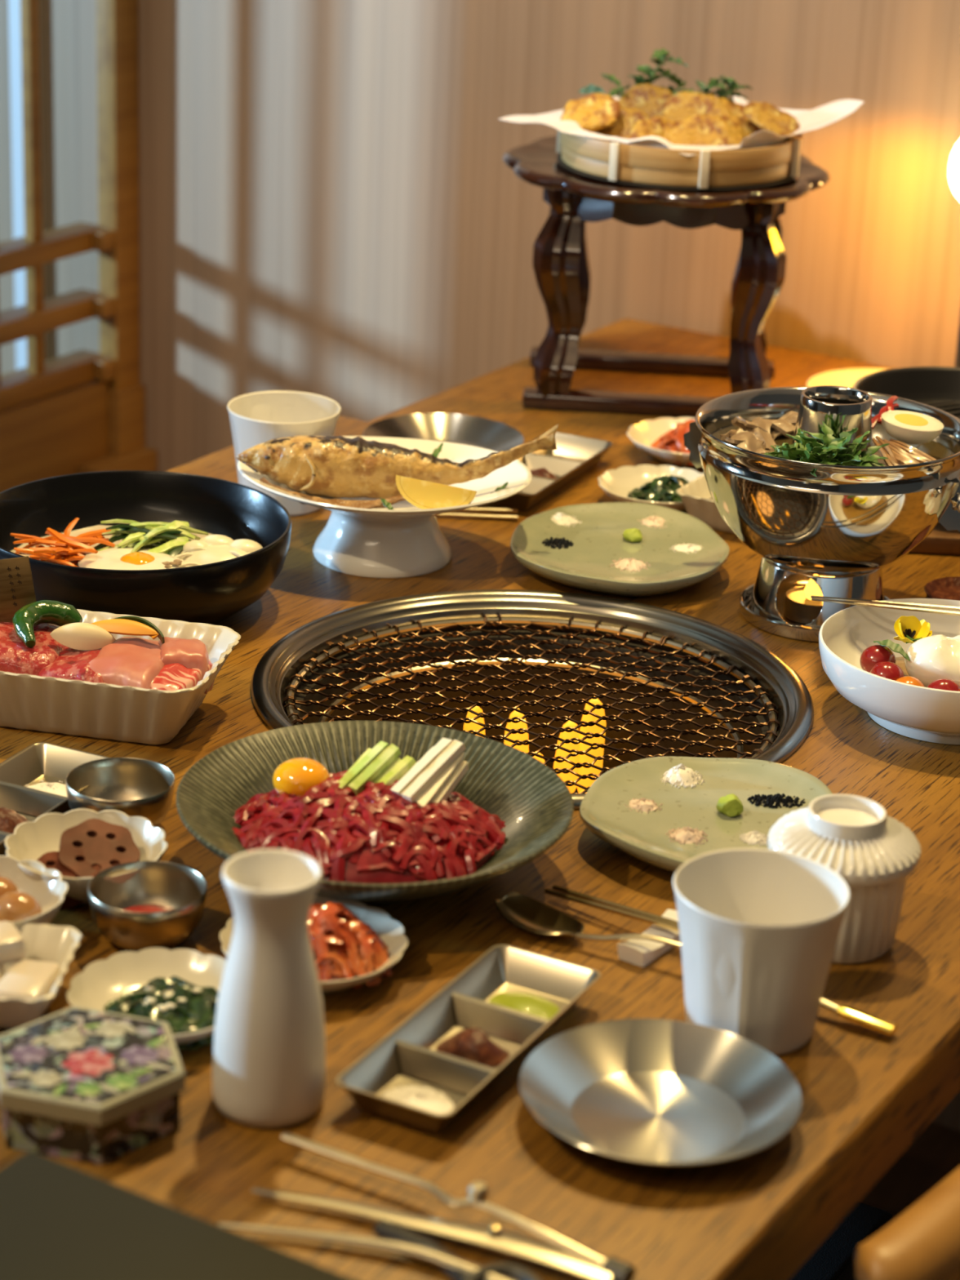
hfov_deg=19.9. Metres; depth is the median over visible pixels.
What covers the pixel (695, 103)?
pancake
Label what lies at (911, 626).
pansy
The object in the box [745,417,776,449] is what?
beef slice
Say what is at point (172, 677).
meat slice
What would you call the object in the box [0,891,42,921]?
egg
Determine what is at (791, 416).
beef slice
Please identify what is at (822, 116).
paper liner
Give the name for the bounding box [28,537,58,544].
carrot strip
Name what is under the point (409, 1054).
tray
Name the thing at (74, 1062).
flower
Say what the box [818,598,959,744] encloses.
salad bowl
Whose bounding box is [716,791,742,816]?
wasabi dab
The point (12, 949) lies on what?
block
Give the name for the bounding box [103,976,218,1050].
greens
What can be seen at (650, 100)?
pancake
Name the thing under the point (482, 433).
steel plate
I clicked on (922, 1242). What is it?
wooden chair
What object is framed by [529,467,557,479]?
paste
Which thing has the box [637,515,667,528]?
pile
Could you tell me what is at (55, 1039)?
flower
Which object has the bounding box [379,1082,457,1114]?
mound
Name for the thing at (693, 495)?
square dish
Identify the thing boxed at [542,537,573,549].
pile
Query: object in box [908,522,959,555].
wooden board
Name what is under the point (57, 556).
carrot strip
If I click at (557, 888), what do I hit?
chopstick
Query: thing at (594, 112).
pancake
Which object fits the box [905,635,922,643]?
basil leaf
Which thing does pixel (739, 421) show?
beef slice
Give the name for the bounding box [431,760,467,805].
stick
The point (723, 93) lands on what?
herb sprig
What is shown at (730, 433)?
beef slice
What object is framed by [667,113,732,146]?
pancake
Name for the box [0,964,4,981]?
block
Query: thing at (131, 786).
steel bowl
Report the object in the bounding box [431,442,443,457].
garnish leaf
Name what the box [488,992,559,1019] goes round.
sauce
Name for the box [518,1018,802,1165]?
steel plate
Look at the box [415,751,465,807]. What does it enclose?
stick
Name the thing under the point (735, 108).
pancake
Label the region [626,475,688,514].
greens
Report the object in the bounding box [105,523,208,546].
strip
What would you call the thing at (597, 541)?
plate
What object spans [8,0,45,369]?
window
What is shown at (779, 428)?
beef slice
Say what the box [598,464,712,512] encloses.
plate
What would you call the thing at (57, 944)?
square dish
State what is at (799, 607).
candle
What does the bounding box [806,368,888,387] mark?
plate
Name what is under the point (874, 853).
lidded bowl
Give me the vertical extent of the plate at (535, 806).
0.041 m
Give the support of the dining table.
on the floor
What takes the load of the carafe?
on the dining table
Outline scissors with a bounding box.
[218,1219,540,1279]
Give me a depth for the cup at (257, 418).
1.95 m
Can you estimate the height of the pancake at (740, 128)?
0.033 m
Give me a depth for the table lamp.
2.23 m
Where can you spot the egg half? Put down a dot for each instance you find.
(912, 428)
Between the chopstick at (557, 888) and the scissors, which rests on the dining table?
the scissors
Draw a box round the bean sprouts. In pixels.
[136,534,262,567]
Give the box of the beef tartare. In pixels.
[231,770,506,884]
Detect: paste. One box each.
[0,808,25,833]
[436,1029,509,1067]
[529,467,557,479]
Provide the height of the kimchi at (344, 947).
0.031 m
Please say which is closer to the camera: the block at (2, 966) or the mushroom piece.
the block at (2, 966)
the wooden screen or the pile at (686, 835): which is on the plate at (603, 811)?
the pile at (686, 835)
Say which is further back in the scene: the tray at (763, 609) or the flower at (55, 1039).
the tray at (763, 609)
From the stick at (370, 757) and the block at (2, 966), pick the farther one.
the stick at (370, 757)
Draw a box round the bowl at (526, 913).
[494,892,584,937]
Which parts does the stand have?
leg, leg, leg, leg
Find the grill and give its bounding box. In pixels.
[250,589,813,809]
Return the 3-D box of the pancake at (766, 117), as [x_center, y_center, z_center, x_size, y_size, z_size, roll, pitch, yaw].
[0.234,-0.413,2.174,0.047,0.025,0.049,8,22,13]
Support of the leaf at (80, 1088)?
on the box
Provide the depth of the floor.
2.51 m
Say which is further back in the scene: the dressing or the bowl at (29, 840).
the dressing
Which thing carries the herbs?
on the broth
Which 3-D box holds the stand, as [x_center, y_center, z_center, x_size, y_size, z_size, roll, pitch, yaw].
[0.147,-0.298,2.250,0.259,0.194,0.266,-2,21,-10]
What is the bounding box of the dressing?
[895,656,908,676]
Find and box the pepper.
[12,600,81,647]
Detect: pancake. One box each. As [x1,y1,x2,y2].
[559,92,620,132]
[592,105,652,138]
[615,83,672,119]
[626,116,675,140]
[661,89,731,122]
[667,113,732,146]
[714,114,763,145]
[715,97,748,120]
[742,102,803,140]
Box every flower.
[8,1044,49,1064]
[28,1070,62,1087]
[44,1029,87,1050]
[61,1048,114,1076]
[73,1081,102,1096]
[94,1021,128,1038]
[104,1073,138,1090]
[120,1045,159,1065]
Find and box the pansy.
[893,615,932,643]
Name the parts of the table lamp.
globe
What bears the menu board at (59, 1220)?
on the dining table
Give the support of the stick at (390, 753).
on the beef tartare
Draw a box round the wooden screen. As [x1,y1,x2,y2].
[0,0,157,492]
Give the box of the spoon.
[494,892,897,1036]
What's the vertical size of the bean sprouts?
0.026 m
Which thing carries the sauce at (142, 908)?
in the steel bowl at (180, 887)
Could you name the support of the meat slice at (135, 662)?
in the dish at (51, 704)
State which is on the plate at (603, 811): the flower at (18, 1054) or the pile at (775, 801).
the pile at (775, 801)
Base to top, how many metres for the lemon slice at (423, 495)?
0.023 m
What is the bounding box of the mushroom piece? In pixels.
[49,622,115,650]
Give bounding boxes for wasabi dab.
[620,528,643,542]
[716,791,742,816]
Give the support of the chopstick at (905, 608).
on the salad bowl at (908, 710)
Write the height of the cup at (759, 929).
0.073 m
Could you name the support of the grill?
in the dining table
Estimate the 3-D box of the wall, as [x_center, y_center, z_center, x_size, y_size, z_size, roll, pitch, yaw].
[0.099,-0.769,2.459,5.300,2.480,0.102,14,24,28]
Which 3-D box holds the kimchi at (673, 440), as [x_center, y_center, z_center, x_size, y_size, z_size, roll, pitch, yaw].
[0.166,-0.155,2.103,0.075,0.030,0.068,3,21,0]
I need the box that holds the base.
[739,556,888,641]
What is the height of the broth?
0.029 m
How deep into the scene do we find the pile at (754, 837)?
1.43 m
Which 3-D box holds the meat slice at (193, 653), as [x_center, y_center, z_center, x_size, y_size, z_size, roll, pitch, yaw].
[-0.174,0.013,1.582,0.032,0.026,0.036,-2,21,-11]
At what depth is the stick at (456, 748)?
1.40 m
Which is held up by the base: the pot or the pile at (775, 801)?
the pot
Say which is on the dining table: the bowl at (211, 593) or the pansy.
the bowl at (211, 593)
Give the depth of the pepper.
1.58 m
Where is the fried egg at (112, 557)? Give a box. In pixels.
[35,521,189,569]
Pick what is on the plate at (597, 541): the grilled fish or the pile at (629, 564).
the pile at (629, 564)
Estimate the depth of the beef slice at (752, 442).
1.74 m
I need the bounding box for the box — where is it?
[0,1005,185,1164]
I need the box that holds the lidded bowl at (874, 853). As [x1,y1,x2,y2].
[767,794,920,963]
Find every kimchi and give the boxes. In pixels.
[307,902,392,987]
[644,419,695,466]
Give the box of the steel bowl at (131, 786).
[65,757,174,826]
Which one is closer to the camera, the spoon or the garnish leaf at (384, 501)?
the spoon
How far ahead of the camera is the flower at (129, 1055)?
1.17 m
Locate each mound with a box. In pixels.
[24,779,67,796]
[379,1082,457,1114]
[555,455,593,467]
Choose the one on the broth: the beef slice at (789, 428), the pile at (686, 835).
the beef slice at (789, 428)
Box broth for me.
[711,395,954,466]
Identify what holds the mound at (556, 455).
in the tray at (591, 451)
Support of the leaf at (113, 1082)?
on the box
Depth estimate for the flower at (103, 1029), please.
1.19 m
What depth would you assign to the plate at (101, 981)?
1.28 m
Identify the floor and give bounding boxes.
[859,1121,959,1220]
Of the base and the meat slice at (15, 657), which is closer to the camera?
the meat slice at (15, 657)
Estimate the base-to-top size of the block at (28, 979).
0.017 m
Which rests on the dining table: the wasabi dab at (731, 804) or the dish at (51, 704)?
the dish at (51, 704)
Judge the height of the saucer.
0.007 m
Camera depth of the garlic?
1.23 m
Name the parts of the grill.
grill grate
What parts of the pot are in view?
handle, handle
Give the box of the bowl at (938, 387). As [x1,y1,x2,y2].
[851,366,959,418]
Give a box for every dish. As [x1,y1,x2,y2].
[0,608,240,745]
[0,923,83,1029]
[237,435,532,577]
[675,474,734,533]
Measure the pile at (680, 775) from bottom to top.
0.009 m
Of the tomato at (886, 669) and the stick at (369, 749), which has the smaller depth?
the stick at (369, 749)
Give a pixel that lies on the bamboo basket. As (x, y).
(615, 161)
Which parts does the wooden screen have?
rail, rail, rail, panel, post, panel post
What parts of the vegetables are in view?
carrot strip, carrot strip, carrot strip, carrot strip, carrot strip, carrot strip, carrot strip, carrot strip, carrot strip, carrot strip, carrot strip, carrot strip, carrot strip, carrot strip, carrot strip, carrot strip, carrot strip, zucchini strip, zucchini strip, zucchini strip, zucchini strip, zucchini strip, zucchini strip, zucchini strip, zucchini strip, zucchini strip, zucchini strip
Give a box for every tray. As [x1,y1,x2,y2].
[0,742,109,855]
[336,944,600,1134]
[486,431,613,511]
[739,583,888,641]
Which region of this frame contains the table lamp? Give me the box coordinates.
[948,140,959,367]
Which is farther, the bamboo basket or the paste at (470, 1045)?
the bamboo basket
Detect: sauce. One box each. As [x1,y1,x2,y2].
[120,903,175,912]
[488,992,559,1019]
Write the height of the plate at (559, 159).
0.003 m
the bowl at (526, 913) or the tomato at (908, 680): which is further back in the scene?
the tomato at (908, 680)
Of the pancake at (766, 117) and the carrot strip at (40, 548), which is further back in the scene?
the pancake at (766, 117)
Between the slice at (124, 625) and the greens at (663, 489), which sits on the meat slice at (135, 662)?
the slice at (124, 625)
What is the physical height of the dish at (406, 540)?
0.063 m
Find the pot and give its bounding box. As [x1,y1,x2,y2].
[683,385,959,575]
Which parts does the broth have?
red pepper strip, mushroom strip, mushroom strip, red pepper strip, mushroom strip, red pepper strip, mushroom strip, mushroom strip, mushroom strip, mushroom strip, mushroom strip, mushroom strip, mushroom strip, mushroom strip, mushroom strip, mushroom strip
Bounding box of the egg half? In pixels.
[881,410,943,444]
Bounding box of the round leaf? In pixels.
[577,84,604,94]
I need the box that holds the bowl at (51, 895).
[0,855,68,928]
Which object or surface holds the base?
on the dining table
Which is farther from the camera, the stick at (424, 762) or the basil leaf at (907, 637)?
the basil leaf at (907, 637)
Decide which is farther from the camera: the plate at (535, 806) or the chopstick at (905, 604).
the chopstick at (905, 604)
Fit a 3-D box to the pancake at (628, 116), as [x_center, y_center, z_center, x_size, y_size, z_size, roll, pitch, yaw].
[0.109,-0.403,2.175,0.056,0.039,0.041,-6,23,-21]
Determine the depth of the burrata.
1.62 m
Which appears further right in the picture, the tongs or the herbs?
the herbs
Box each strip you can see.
[28,528,111,555]
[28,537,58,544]
[54,517,79,559]
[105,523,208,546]
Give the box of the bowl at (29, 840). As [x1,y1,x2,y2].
[4,808,167,904]
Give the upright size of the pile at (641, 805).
0.005 m
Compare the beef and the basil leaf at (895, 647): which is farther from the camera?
the beef
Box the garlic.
[145,986,201,1009]
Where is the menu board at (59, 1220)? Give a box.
[0,1151,353,1279]
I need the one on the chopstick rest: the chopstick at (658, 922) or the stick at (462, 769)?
the chopstick at (658, 922)
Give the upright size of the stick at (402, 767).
0.019 m
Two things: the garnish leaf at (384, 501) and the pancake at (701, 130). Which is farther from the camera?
the pancake at (701, 130)
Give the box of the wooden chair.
[853,1166,959,1279]
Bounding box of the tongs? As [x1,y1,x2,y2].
[251,1131,635,1279]
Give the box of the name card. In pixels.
[0,555,35,622]
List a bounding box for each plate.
[66,947,226,1044]
[176,720,573,904]
[219,895,408,994]
[363,413,524,452]
[510,502,729,595]
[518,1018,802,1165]
[556,153,795,191]
[578,755,832,873]
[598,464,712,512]
[626,417,702,467]
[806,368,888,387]
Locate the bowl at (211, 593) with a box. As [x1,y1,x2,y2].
[0,470,291,624]
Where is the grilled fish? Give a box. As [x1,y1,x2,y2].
[235,423,559,508]
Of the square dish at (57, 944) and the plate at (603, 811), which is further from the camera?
the plate at (603, 811)
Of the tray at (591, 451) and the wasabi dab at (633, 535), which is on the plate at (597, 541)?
the wasabi dab at (633, 535)
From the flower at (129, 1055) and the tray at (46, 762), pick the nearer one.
the flower at (129, 1055)
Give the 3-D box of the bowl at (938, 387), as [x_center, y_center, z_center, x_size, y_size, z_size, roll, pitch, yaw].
[0.349,-0.141,1.991,0.163,0.076,0.163,-12,25,-33]
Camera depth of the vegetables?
1.76 m
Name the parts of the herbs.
stem, stem, stem, stem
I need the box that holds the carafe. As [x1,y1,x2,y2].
[212,848,325,1127]
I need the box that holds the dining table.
[0,318,959,1279]
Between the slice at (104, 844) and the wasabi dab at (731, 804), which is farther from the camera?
the wasabi dab at (731, 804)
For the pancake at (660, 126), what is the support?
on the paper liner
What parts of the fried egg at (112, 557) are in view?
carrot strip, carrot strip, carrot strip, zucchini strip, zucchini strip, zucchini strip, zucchini strip, zucchini strip, zucchini strip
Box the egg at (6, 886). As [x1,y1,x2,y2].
[0,875,19,896]
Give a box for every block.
[0,920,25,964]
[0,959,61,1014]
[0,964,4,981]
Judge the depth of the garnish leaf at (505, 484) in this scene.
1.84 m
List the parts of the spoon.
handle, handle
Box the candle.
[783,573,822,624]
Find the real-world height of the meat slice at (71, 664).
0.028 m
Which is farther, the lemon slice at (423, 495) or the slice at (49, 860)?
the lemon slice at (423, 495)
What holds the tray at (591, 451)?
on the dining table
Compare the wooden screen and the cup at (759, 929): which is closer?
the cup at (759, 929)
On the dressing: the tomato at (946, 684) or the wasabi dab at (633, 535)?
the tomato at (946, 684)
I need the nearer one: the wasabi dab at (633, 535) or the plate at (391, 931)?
the plate at (391, 931)
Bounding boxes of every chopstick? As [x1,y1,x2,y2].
[435,512,517,519]
[457,507,517,513]
[544,888,679,933]
[551,884,679,925]
[810,595,959,610]
[811,598,959,616]
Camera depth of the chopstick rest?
1.33 m
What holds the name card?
on the meat slice at (15, 657)
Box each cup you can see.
[226,391,341,515]
[672,848,850,1055]
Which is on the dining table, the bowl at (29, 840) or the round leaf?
the bowl at (29, 840)
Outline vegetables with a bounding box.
[10,519,234,567]
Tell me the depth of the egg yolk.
1.41 m
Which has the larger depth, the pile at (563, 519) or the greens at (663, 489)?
the greens at (663, 489)
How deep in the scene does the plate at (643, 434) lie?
2.13 m
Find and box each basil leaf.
[873,639,910,661]
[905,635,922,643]
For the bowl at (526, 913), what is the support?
on the spoon
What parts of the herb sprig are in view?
stem, stem, stem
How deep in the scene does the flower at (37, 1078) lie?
1.15 m
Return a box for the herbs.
[764,421,889,476]
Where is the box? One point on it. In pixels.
(95, 1086)
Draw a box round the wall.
[0,0,959,1130]
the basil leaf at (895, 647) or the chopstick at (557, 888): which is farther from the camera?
the basil leaf at (895, 647)
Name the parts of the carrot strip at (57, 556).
carrot strip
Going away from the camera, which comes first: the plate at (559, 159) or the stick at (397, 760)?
the stick at (397, 760)
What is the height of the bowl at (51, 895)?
0.027 m
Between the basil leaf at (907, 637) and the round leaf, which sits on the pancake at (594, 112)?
the round leaf
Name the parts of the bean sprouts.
zucchini strip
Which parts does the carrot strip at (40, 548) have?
carrot strip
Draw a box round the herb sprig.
[600,48,753,101]
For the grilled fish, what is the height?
0.056 m
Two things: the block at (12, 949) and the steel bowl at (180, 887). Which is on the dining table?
the steel bowl at (180, 887)
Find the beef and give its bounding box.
[163,559,182,568]
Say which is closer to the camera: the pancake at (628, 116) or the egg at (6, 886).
the egg at (6, 886)
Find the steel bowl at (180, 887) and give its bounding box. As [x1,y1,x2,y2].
[88,861,206,951]
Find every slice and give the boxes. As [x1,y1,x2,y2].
[0,622,66,675]
[35,850,100,909]
[37,646,103,682]
[57,818,141,877]
[88,636,164,688]
[91,615,164,644]
[150,659,214,692]
[158,636,208,693]
[395,475,476,513]
[720,427,745,438]
[720,428,747,444]
[729,431,764,451]
[731,416,774,437]
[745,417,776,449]
[751,417,795,438]
[754,448,773,453]
[769,419,795,439]
[777,410,798,424]
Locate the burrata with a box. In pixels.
[906,631,959,687]
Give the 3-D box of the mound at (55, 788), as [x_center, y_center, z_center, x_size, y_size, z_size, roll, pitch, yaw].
[-0.233,0.081,1.477,0.043,0.008,0.038,12,23,22]
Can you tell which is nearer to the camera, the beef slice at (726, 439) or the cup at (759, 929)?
the cup at (759, 929)
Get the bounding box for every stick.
[335,741,388,790]
[343,747,371,776]
[347,743,400,795]
[371,756,401,783]
[377,755,416,786]
[391,737,452,795]
[400,739,466,802]
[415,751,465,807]
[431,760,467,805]
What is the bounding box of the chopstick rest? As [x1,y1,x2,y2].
[617,909,680,967]
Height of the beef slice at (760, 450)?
0.014 m
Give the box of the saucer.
[924,576,959,600]
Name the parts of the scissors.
handle, handle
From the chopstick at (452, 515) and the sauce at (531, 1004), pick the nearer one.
the sauce at (531, 1004)
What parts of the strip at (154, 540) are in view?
zucchini strip, zucchini strip, zucchini strip, zucchini strip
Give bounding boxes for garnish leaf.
[380,497,393,509]
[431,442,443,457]
[490,482,507,493]
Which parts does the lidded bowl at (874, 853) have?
lid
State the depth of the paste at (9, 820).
1.43 m
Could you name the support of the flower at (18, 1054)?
on the box
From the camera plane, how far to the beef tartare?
1.38 m
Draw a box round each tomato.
[859,645,895,672]
[869,661,903,680]
[896,676,924,687]
[928,678,959,691]
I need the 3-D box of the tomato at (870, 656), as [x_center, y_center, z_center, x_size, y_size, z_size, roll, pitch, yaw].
[0.238,0.013,1.635,0.022,0.019,0.020,3,21,0]
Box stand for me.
[502,135,830,417]
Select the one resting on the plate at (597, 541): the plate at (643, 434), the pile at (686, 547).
the pile at (686, 547)
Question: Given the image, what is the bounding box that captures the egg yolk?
[272,757,329,796]
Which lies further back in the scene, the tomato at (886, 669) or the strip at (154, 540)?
the strip at (154, 540)
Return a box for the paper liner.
[497,93,864,155]
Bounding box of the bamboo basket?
[556,129,801,188]
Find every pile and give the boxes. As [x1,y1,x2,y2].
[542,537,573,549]
[551,512,582,526]
[610,557,650,572]
[624,797,662,813]
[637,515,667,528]
[660,763,705,788]
[665,826,708,844]
[669,542,704,553]
[739,830,768,845]
[746,792,805,808]
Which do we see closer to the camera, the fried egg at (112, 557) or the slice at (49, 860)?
the slice at (49, 860)

